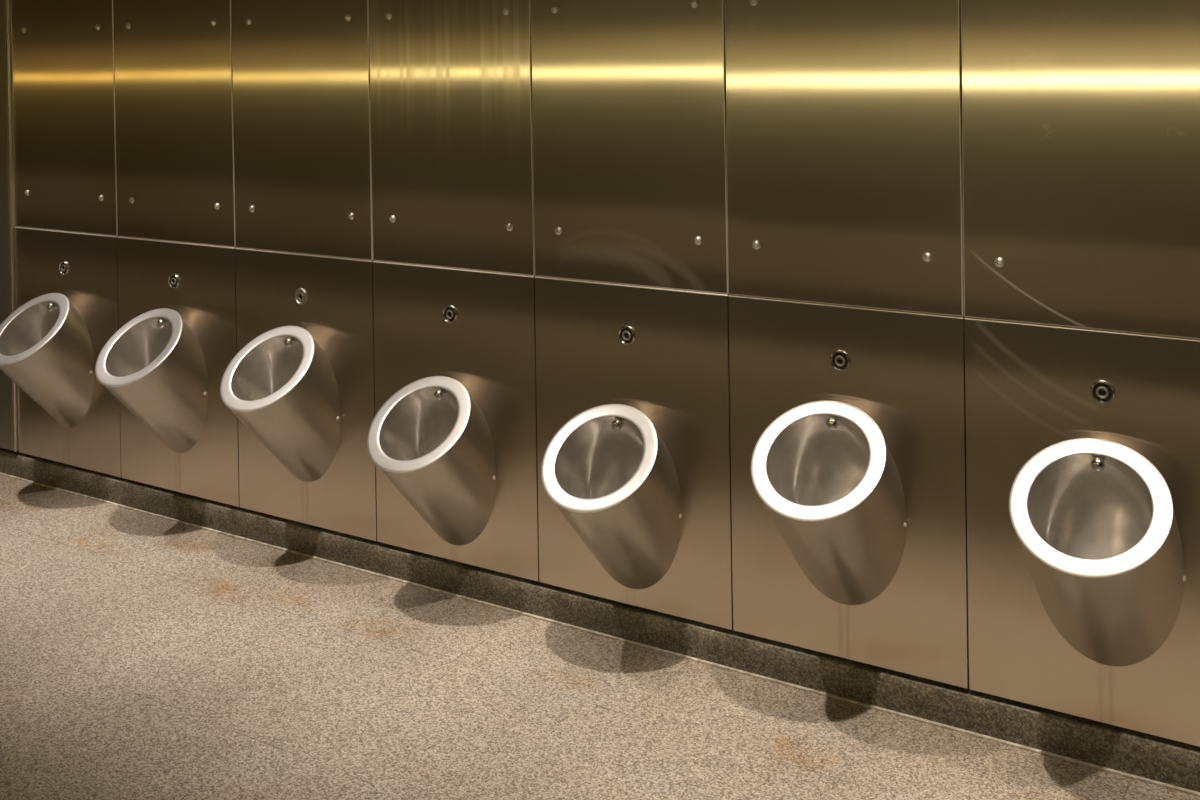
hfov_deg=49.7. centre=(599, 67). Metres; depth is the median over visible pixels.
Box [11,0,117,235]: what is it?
panel
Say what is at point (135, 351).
bowl
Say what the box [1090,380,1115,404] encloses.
sensor
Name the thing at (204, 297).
panel
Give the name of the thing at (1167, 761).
baseboard
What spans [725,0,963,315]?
panel
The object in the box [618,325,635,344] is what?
sensor
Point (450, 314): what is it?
sensor
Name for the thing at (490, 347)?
panel
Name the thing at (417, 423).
bowl
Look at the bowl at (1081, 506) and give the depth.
3.24 m
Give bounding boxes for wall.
[16,451,1198,746]
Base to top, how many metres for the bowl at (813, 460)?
0.388 m
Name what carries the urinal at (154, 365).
attached to the panel at (204, 297)
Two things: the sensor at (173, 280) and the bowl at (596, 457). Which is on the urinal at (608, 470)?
the bowl at (596, 457)
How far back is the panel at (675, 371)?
3.96 m
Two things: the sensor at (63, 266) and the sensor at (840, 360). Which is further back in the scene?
the sensor at (63, 266)
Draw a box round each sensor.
[59,261,68,274]
[168,273,179,288]
[295,288,307,304]
[443,305,457,322]
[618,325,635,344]
[830,350,850,371]
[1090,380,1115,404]
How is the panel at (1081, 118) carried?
attached to the wall
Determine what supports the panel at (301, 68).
attached to the wall
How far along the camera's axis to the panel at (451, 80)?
4.37 m
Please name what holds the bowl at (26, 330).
on the urinal at (46, 347)
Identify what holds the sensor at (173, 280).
attached to the panel at (204, 297)
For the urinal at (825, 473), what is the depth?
3.53 m
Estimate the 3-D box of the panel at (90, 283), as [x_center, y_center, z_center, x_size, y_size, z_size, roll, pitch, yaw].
[-2.269,1.193,5.522,0.696,0.993,0.022,-1,0,32]
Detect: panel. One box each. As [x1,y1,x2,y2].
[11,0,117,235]
[15,226,120,476]
[113,0,235,246]
[117,236,239,506]
[231,0,372,259]
[235,247,376,540]
[368,0,534,274]
[373,260,538,580]
[531,0,727,293]
[535,276,732,629]
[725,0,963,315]
[728,294,968,688]
[961,0,1199,338]
[964,317,1199,746]
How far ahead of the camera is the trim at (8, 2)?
5.69 m
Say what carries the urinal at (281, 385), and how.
attached to the panel at (337, 312)
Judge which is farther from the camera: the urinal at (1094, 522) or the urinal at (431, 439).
the urinal at (431, 439)
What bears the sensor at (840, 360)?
attached to the panel at (906, 371)
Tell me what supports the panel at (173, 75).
attached to the wall
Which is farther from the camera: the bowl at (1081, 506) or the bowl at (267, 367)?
the bowl at (267, 367)
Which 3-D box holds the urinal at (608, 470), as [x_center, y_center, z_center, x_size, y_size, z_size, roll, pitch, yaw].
[0.009,1.327,3.880,0.378,0.580,0.314,-1,0,32]
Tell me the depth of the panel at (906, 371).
3.59 m
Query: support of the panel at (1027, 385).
attached to the wall
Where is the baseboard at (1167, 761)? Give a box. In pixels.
[0,448,1199,791]
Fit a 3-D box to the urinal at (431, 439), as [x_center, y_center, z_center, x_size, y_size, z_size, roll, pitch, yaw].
[-0.582,1.330,4.255,0.378,0.580,0.314,-1,0,32]
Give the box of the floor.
[0,475,1199,799]
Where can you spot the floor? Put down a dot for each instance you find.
(143, 656)
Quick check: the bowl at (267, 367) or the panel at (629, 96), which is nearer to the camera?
the panel at (629, 96)
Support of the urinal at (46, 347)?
attached to the panel at (90, 283)
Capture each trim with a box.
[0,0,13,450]
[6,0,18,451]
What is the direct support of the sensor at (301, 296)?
attached to the panel at (337, 312)
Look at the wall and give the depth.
4.01 m
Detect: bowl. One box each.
[0,302,59,355]
[106,317,171,376]
[232,336,302,400]
[380,387,457,460]
[555,417,643,498]
[767,415,869,505]
[1028,454,1152,558]
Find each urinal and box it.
[0,293,93,427]
[95,308,207,452]
[220,326,340,481]
[367,376,496,545]
[541,404,681,588]
[751,400,906,604]
[1009,438,1185,665]
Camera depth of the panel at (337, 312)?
4.70 m

